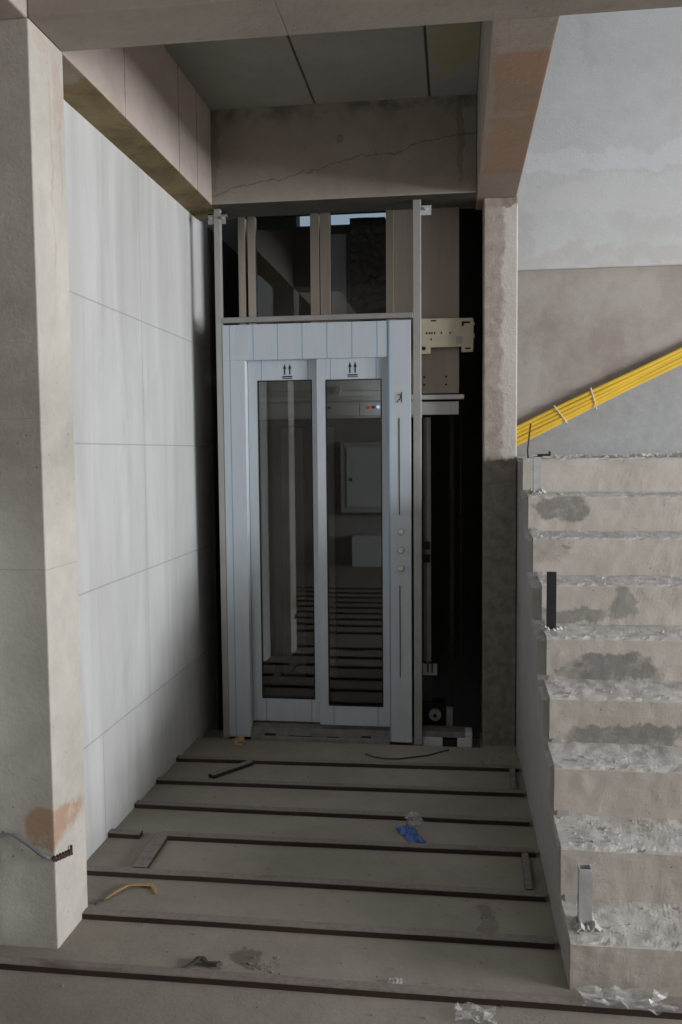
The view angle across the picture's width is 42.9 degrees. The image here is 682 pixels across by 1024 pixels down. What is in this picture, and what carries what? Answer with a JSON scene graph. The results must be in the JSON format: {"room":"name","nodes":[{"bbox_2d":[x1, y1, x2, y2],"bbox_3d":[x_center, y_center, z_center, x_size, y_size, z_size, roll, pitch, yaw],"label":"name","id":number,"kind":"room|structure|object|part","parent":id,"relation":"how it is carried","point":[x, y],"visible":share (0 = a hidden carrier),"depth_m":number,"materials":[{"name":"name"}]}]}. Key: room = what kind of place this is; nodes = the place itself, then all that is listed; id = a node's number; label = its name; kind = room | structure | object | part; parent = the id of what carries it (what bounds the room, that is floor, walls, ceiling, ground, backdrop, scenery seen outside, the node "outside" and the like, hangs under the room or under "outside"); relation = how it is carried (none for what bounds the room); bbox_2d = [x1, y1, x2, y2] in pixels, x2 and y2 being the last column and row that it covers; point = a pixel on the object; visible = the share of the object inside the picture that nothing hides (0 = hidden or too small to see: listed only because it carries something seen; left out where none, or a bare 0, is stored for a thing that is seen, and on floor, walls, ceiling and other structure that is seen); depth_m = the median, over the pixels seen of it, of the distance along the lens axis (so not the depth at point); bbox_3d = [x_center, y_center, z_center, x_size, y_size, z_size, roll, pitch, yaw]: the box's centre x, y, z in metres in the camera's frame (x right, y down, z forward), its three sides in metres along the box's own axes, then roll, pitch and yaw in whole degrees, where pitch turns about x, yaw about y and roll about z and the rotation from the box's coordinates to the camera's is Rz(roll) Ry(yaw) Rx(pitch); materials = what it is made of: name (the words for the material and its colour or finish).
{"room":"unfinished elevator lobby","nodes":[
{"label":"unfinished elevator lobby","id":0,"kind":"room"},
{"bbox_2d":[64,100,248,860],"bbox_3d":[-0.892,-0.139,4.328,0.210,3.900,3.150,0,4,7],"label":"wall","id":1,"kind":"structure","parent":0,"point":[138,259],"depth_m":3.77,"materials":[{"name":"grey stone"}]},
{"bbox_2d":[163,21,481,109],"bbox_3d":[-0.110,-2.080,3.372,1.305,0.310,1.670,0,4,7],"label":"ceiling","id":2,"kind":"structure","parent":0,"point":[384,63],"depth_m":3.81,"materials":[{"name":"concrete"}]},
{"bbox_2d":[27,9,214,218],"bbox_3d":[-0.887,-1.712,3.621,0.300,0.465,1.930,0,4,7],"label":"ceiling beam","id":3,"kind":"structure","parent":2,"relation":"attached to","point":[139,98],"depth_m":3.51,"materials":[{"name":"concrete"}]},
{"bbox_2d":[210,94,476,216],"bbox_3d":[0.012,-1.770,4.343,1.315,0.465,0.240,0,4,7],"label":"ceiling beam","id":4,"kind":"structure","parent":2,"relation":"attached to","point":[390,154],"depth_m":4.23,"materials":[{"name":"concrete"}]},
{"bbox_2d":[476,16,559,209],"bbox_3d":[0.655,-1.964,3.436,0.195,0.965,2.000,0,4,7],"label":"ceiling beam","id":5,"kind":"structure","parent":2,"relation":"attached to","point":[515,54],"depth_m":3.09,"materials":[{"name":"concrete"}]},
{"bbox_2d":[198,95,475,220],"bbox_3d":[-0.042,-1.907,4.492,1.852,0.710,0.060,0,4,7],"label":"wall","id":6,"kind":"structure","parent":0,"point":[465,207],"depth_m":4.53,"materials":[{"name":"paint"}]},
{"bbox_2d":[238,207,458,393],"bbox_3d":[0.035,-1.114,4.537,1.153,1.000,0.042,0,4,7],"label":"elevator shaft panels","id":7,"kind":"object","parent":6,"relation":"attached to","point":[440,229],"visible":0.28,"depth_m":4.48,"materials":[{"name":"silver metal"}]},
{"bbox_2d":[421,318,474,353],"bbox_3d":[0.531,-0.898,4.436,0.300,0.178,0.043,0,4,7],"label":"mounting plate","id":8,"kind":"object","parent":7,"relation":"attached to","point":[437,332],"visible":0.85,"depth_m":4.41,"materials":[{"name":"beige metal"}]},
{"bbox_2d":[0,738,681,1023],"bbox_3d":[2.731,1.496,1.212,11.500,0.200,8.900,0,4,7],"label":"floor","id":9,"kind":"structure","parent":0,"point":[26,997],"depth_m":2.84,"materials":[{"name":"grey concrete"}]},
{"bbox_2d":[0,18,87,948],"bbox_3d":[-1.068,-0.017,2.687,0.423,2.785,0.220,0,4,7],"label":"column","id":10,"kind":"structure","parent":9,"relation":"on","point":[42,799],"depth_m":2.59,"materials":[{"name":"concrete"}]},
{"bbox_2d":[0,833,72,861],"bbox_3d":[-1.050,1.020,2.683,0.420,0.114,0.122,0,4,7],"label":"cable","id":11,"kind":"object","parent":10,"relation":"attached to","point":[68,852],"visible":1,"depth_m":2.62,"materials":[{"name":"grey plastic"}]},
{"bbox_2d":[108,829,142,838],"bbox_3d":[-0.849,1.266,3.418,0.128,0.020,0.043,0,4,7],"label":"batten","id":12,"kind":"object","parent":9,"relation":"on","point":[113,833],"visible":1,"depth_m":3.40,"materials":[{"name":"wood"}]},
{"bbox_2d":[105,883,157,898],"bbox_3d":[-0.717,1.298,2.981,0.175,0.010,0.081,-1,4,-9],"label":"strip","id":13,"kind":"object","parent":9,"relation":"on","point":[151,885],"visible":1,"depth_m":3.00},
{"bbox_2d":[132,832,166,867],"bbox_3d":[-0.714,1.276,3.265,0.056,0.019,0.285,0,4,6],"label":"batten","id":14,"kind":"object","parent":9,"relation":"on","point":[158,841],"visible":0.97,"depth_m":3.24,"materials":[{"name":"wood"}]},
{"bbox_2d":[181,956,222,967],"bbox_3d":[-0.411,1.322,2.549,0.127,0.015,0.052,-1,4,-3],"label":"scrap","id":15,"kind":"object","parent":9,"relation":"on","point":[203,959],"visible":0.95,"depth_m":2.54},
{"bbox_2d":[208,760,252,778],"bbox_3d":[-0.519,1.216,4.104,0.036,0.020,0.242,3,5,44],"label":"batten","id":16,"kind":"object","parent":9,"relation":"on","point":[237,767],"visible":0.99,"depth_m":4.09,"materials":[{"name":"wood"}]},
{"bbox_2d":[233,736,244,745],"bbox_3d":[-0.524,1.179,4.479,0.055,0.042,0.038,0,4,7],"label":"wood offcut","id":17,"kind":"object","parent":9,"relation":"on","point":[239,741],"visible":1,"depth_m":4.47,"materials":[{"name":"brown wood"}]},
{"bbox_2d":[61,747,518,1018],"bbox_3d":[0.022,1.264,3.375,1.440,0.016,2.101,0,4,7],"label":"debris","id":18,"kind":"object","parent":9,"relation":"on","point":[490,752],"depth_m":2.92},
{"bbox_2d":[87,865,544,901],"bbox_3d":[-0.134,1.287,3.020,1.648,0.020,0.048,0,4,7],"label":"batten","id":19,"kind":"object","parent":9,"relation":"on","point":[110,871],"visible":0.96,"depth_m":3.00,"materials":[{"name":"brown wood"}]},
{"bbox_2d":[82,907,554,949],"bbox_3d":[-0.095,1.307,2.733,1.496,0.019,0.045,0,4,7],"label":"batten","id":20,"kind":"object","parent":9,"relation":"on","point":[263,924],"visible":1,"depth_m":2.72,"materials":[{"name":"brown wood"}]},
{"bbox_2d":[208,199,430,744],"bbox_3d":[-0.102,-0.172,4.441,1.128,2.735,0.058,0,4,7],"label":"steel subframe","id":21,"kind":"object","parent":9,"relation":"on","point":[217,219],"visible":1,"depth_m":4.40,"materials":[{"name":"grey metal"}]},
{"bbox_3d":[-0.615,-0.172,4.504,0.033,2.735,0.035,0,4,7],"label":"post","id":22,"kind":"part","parent":21,"relation":"part of","materials":[{"name":"grey metal"}]},
{"bbox_2d":[222,320,412,744],"bbox_3d":[-0.116,0.117,4.484,0.960,2.152,0.116,0,4,7],"label":"door","id":23,"kind":"structure","parent":21,"relation":"attached to","point":[317,353],"depth_m":4.45,"materials":[{"name":"grey metal"}]},
{"bbox_3d":[-0.281,0.157,4.529,0.385,1.899,0.024,0,4,7],"label":"door","id":24,"kind":"part","parent":23,"relation":"part of","materials":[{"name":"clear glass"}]},
{"bbox_3d":[-0.104,1.151,4.565,0.731,0.078,0.096,0,4,7],"label":"sill","id":25,"kind":"part","parent":23,"relation":"part of","materials":[{"name":"grey metal"}]},
{"bbox_3d":[0.068,0.160,4.455,0.370,1.902,0.024,0,4,7],"label":"door","id":26,"kind":"part","parent":23,"relation":"part of","materials":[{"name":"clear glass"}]},
{"bbox_3d":[0.386,-0.172,4.373,0.040,2.735,0.035,0,4,7],"label":"post","id":27,"kind":"part","parent":21,"relation":"part of","materials":[{"name":"grey metal"}]},
{"bbox_2d":[134,800,529,826],"bbox_3d":[-0.059,1.247,3.600,1.646,0.020,0.045,0,4,7],"label":"batten","id":28,"kind":"object","parent":9,"relation":"on","point":[226,808],"visible":1,"depth_m":3.58,"materials":[{"name":"wood"}]},
{"bbox_2d":[156,777,523,796],"bbox_3d":[-0.023,1.227,3.881,1.646,0.020,0.044,0,4,7],"label":"batten","id":29,"kind":"object","parent":9,"relation":"on","point":[160,780],"visible":1,"depth_m":3.86,"materials":[{"name":"brown wood"}]},
{"bbox_2d":[0,955,681,1019],"bbox_3d":[-0.183,1.327,2.452,4.200,0.020,0.050,0,4,7],"label":"batten","id":30,"kind":"object","parent":9,"relation":"on","point":[124,971],"visible":1,"depth_m":2.41,"materials":[{"name":"wood"}]},
{"bbox_2d":[176,755,518,771],"bbox_3d":[0.015,1.207,4.170,1.647,0.020,0.043,0,4,6],"label":"batten","id":31,"kind":"object","parent":9,"relation":"on","point":[180,758],"visible":0.98,"depth_m":4.15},
{"bbox_2d":[160,831,535,857],"bbox_3d":[0.009,1.266,3.313,1.437,0.020,0.043,0,4,7],"label":"batten","id":32,"kind":"object","parent":9,"relation":"on","point":[171,835],"visible":0.98,"depth_m":3.30,"materials":[{"name":"brown wood"}]},
{"bbox_2d":[203,730,514,748],"bbox_3d":[0.081,1.336,4.612,1.640,0.300,0.240,0,4,7],"label":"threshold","id":33,"kind":"structure","parent":9,"relation":"on","point":[216,734],"depth_m":4.55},
{"bbox_2d":[422,725,471,746],"bbox_3d":[0.551,1.167,4.503,0.254,0.084,0.110,0,4,7],"label":"plastic box","id":34,"kind":"object","parent":33,"relation":"on","point":[432,735],"visible":0.9,"depth_m":4.46,"materials":[{"name":"white plastic"}]},
{"bbox_2d":[481,197,517,745],"bbox_3d":[0.808,-0.155,4.443,0.164,2.785,0.220,0,4,7],"label":"column","id":35,"kind":"structure","parent":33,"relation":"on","point":[500,215],"depth_m":4.33,"materials":[{"name":"concrete"}]},
{"bbox_2d":[365,749,448,759],"bbox_3d":[0.336,1.201,4.293,0.426,0.009,0.095,-1,4,-6],"label":"loose wire","id":36,"kind":"object","parent":9,"relation":"on","point":[448,749],"visible":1,"depth_m":4.27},
{"bbox_2d":[395,823,425,842],"bbox_3d":[0.278,1.244,3.442,0.128,0.034,0.278,0,4,7],"label":"plastic wrapper","id":37,"kind":"object","parent":9,"relation":"on","point":[411,834],"visible":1,"depth_m":3.37,"materials":[{"name":"blue plastic"}]},
{"bbox_2d":[509,768,515,788],"bbox_3d":[0.780,1.216,3.937,0.028,0.019,0.251,0,4,10],"label":"batten","id":38,"kind":"object","parent":9,"relation":"on","point":[512,773],"visible":0.94,"depth_m":3.93,"materials":[{"name":"wood"}]},
{"bbox_2d":[521,853,532,889],"bbox_3d":[0.659,1.277,3.073,0.026,0.019,0.268,0,4,9],"label":"batten","id":39,"kind":"object","parent":9,"relation":"on","point":[525,856],"visible":0.96,"depth_m":3.06,"materials":[{"name":"wood"}]},
{"bbox_2d":[515,455,681,996],"bbox_3d":[2.363,0.491,3.754,3.091,1.482,3.208,0,4,7],"label":"concrete staircase","id":40,"kind":"structure","parent":9,"relation":"on","point":[632,874],"depth_m":3.17,"materials":[{"name":"concrete"}]},
{"bbox_2d":[527,423,530,457],"bbox_3d":[0.913,-0.342,4.220,0.014,0.177,0.040,2,5,34],"label":"wire","id":41,"kind":"object","parent":40,"relation":"on","point":[530,423],"visible":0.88,"depth_m":4.22,"materials":[{"name":"black metal"}]},
{"bbox_2d":[527,451,550,493],"bbox_3d":[0.914,-0.179,4.008,0.104,0.201,0.076,1,4,23],"label":"stub","id":42,"kind":"object","parent":40,"relation":"on","point":[536,488],"visible":0.91,"depth_m":4.00,"materials":[{"name":"metal"}]},
{"bbox_3d":[0.929,-0.267,4.005,0.072,0.026,0.030,0,4,7],"label":"bent plate","id":43,"kind":"part","parent":42,"relation":"part of","materials":[{"name":"metal"}]},
{"bbox_2d":[539,572,562,630],"bbox_3d":[0.820,0.349,3.376,0.088,0.235,0.074,-2,4,-23],"label":"stub","id":44,"kind":"object","parent":40,"relation":"on","point":[551,576],"visible":0.98,"depth_m":3.37,"materials":[{"name":"metal"}]},
{"bbox_2d":[571,864,601,931],"bbox_3d":[0.699,1.101,2.483,0.078,0.179,0.075,-1,4,0],"label":"stub","id":45,"kind":"object","parent":40,"relation":"on","point":[583,921],"visible":1,"depth_m":2.46,"materials":[{"name":"metal"}]},
{"bbox_2d":[526,451,681,935],"bbox_3d":[1.415,0.434,3.481,1.233,1.352,2.378,0,4,7],"label":"debris","id":46,"kind":"object","parent":40,"relation":"on","point":[678,453],"visible":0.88,"depth_m":3.63,"materials":[{"name":"grey concrete"}]},
{"bbox_2d":[246,209,480,738],"bbox_3d":[0.118,-0.346,5.748,1.842,4.100,0.150,0,4,7],"label":"shaft","id":47,"kind":"structure","parent":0,"point":[283,245],"depth_m":5.63,"materials":[{"name":"paint"}]},
{"bbox_2d":[479,210,482,732],"bbox_3d":[0.883,-1.452,4.964,0.140,6.400,1.050,0,4,7],"label":"wall","id":48,"kind":"structure","parent":0,"point":[481,219],"depth_m":5.26,"materials":[{"name":"paint"}]},
{"bbox_2d":[517,7,681,455],"bbox_3d":[4.989,-1.740,4.972,8.000,5.900,0.228,0,4,7],"label":"wall","id":49,"kind":"structure","parent":0,"point":[600,186],"depth_m":5.32,"materials":[{"name":"paint"}]},
{"bbox_2d":[517,347,681,428],"bbox_3d":[2.159,-1.033,5.244,2.305,1.112,0.032,0,4,7],"label":"conduit","id":50,"kind":"object","parent":49,"relation":"attached to","point":[628,374],"visible":0.91,"depth_m":5.33,"materials":[{"name":"yellow plastic"}]},
{"bbox_2d":[517,351,681,432],"bbox_3d":[2.167,-1.018,5.239,2.302,1.114,0.033,0,4,7],"label":"conduit","id":51,"kind":"object","parent":49,"relation":"attached to","point":[626,379],"visible":0.9,"depth_m":5.32,"materials":[{"name":"yellow plastic"}]},
{"bbox_2d":[517,357,681,441],"bbox_3d":[2.183,-0.985,5.239,2.298,1.133,0.033,0,4,7],"label":"conduit","id":52,"kind":"object","parent":49,"relation":"attached to","point":[669,364],"visible":0.9,"depth_m":5.33,"materials":[{"name":"yellow plastic"}]},
{"bbox_2d":[553,405,566,423],"bbox_3d":[1.359,-0.603,5.380,0.087,0.115,0.051,0,4,7],"label":"cable tie","id":53,"kind":"object","parent":52,"relation":"attached to","point":[554,405],"visible":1,"depth_m":5.36,"materials":[{"name":"white plastic"}]},
{"bbox_2d":[517,354,681,436],"bbox_3d":[2.175,-1.003,5.243,2.300,1.123,0.032,0,4,7],"label":"conduit","id":54,"kind":"object","parent":49,"relation":"attached to","point":[548,420],"visible":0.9,"depth_m":5.34,"materials":[{"name":"yellow plastic"}]},
{"bbox_2d":[517,361,681,445],"bbox_3d":[2.192,-0.965,5.244,2.296,1.139,0.033,0,4,7],"label":"conduit","id":55,"kind":"object","parent":49,"relation":"attached to","point":[678,363],"visible":0.9,"depth_m":5.33,"materials":[{"name":"yellow plastic"}]},
{"bbox_3d":[2.691,-2.142,0.912,11.500,0.700,8.800,0,4,7],"label":"ceiling","id":56,"kind":"structure","parent":0,"visible":0},
{"bbox_2d":[0,0,27,19],"bbox_3d":[-1.449,-1.444,-0.204,0.420,0.465,5.420,0,4,7],"label":"ceiling beam","id":57,"kind":"structure","parent":56,"relation":"attached to","point":[9,9],"depth_m":2.42,"materials":[{"name":"concrete"}]},
{"bbox_2d":[27,0,681,51],"bbox_3d":[3.732,-1.888,1.926,9.300,0.965,0.220,0,4,7],"label":"ceiling beam","id":58,"kind":"structure","parent":56,"relation":"attached to","point":[71,25],"depth_m":2.46,"materials":[{"name":"concrete"}]},
{"bbox_3d":[0.077,1.749,5.172,1.512,0.100,1.290,0,4,7],"label":"floor","id":59,"kind":"structure","parent":0,"visible":0},
{"bbox_2d":[422,698,452,729],"bbox_3d":[0.527,1.373,4.745,0.170,0.700,0.146,0,4,7],"label":"motor","id":60,"kind":"object","parent":59,"relation":"on","point":[434,712],"visible":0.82,"depth_m":4.68,"materials":[{"name":"black metal"}]},
{"bbox_2d":[422,417,436,700],"bbox_3d":[0.472,0.263,4.622,0.078,1.528,0.090,0,4,7],"label":"rail","id":61,"kind":"object","parent":60,"relation":"on","point":[426,544],"visible":0.98,"depth_m":4.63,"materials":[{"name":"grey metal"}]},
{"bbox_2d":[248,380,463,728],"bbox_3d":[0.088,0.225,5.101,1.247,1.950,1.018,0,4,7],"label":"car","id":62,"kind":"object","parent":61,"relation":"attached to","point":[353,406],"visible":0.62,"depth_m":5.56,"materials":[{"name":"glass"}]},
{"bbox_3d":[-0.204,0.263,5.596,0.340,1.610,0.060,0,4,7],"label":"car wall panel","id":63,"kind":"part","parent":62,"relation":"part of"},
{"bbox_3d":[-0.161,-0.643,4.596,0.885,0.012,0.020,0,4,7],"label":"operator rail","id":64,"kind":"part","parent":62,"relation":"part of","materials":[{"name":"grey metal"}]},
{"bbox_2d":[331,234,346,321],"bbox_3d":[-0.008,-1.068,4.997,0.084,1.035,0.030,0,4,7],"label":"board","id":65,"kind":"object","parent":62,"relation":"on","point":[338,241],"visible":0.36,"depth_m":4.96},
{"bbox_3d":[0.017,-0.595,4.564,1.247,0.024,0.045,0,4,7],"label":"operator rail","id":66,"kind":"part","parent":62,"relation":"part of","materials":[{"name":"grey metal"}]},
{"bbox_2d":[350,217,385,321],"bbox_3d":[0.158,-1.108,4.970,0.200,1.115,0.094,0,4,7],"label":"panel","id":67,"kind":"object","parent":62,"relation":"on","point":[367,234],"visible":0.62,"depth_m":4.92,"materials":[{"name":"grey"}]},
{"bbox_3d":[0.459,0.153,4.629,0.039,1.310,0.055,0,4,7],"label":"rail","id":68,"kind":"part","parent":61,"relation":"part of","materials":[{"name":"grey metal"}]},
{"bbox_3d":[0.587,1.105,4.691,0.033,0.100,0.040,0,4,7],"label":"plate","id":69,"kind":"part","parent":60,"relation":"part of","materials":[{"name":"grey metal"}]},
{"bbox_2d":[449,209,460,725],"bbox_3d":[0.648,-0.214,4.915,0.066,3.840,0.080,0,4,7],"label":"rail","id":70,"kind":"object","parent":59,"relation":"on","point":[451,416],"visible":0.29,"depth_m":4.93,"materials":[{"name":"metal"}]}
]}

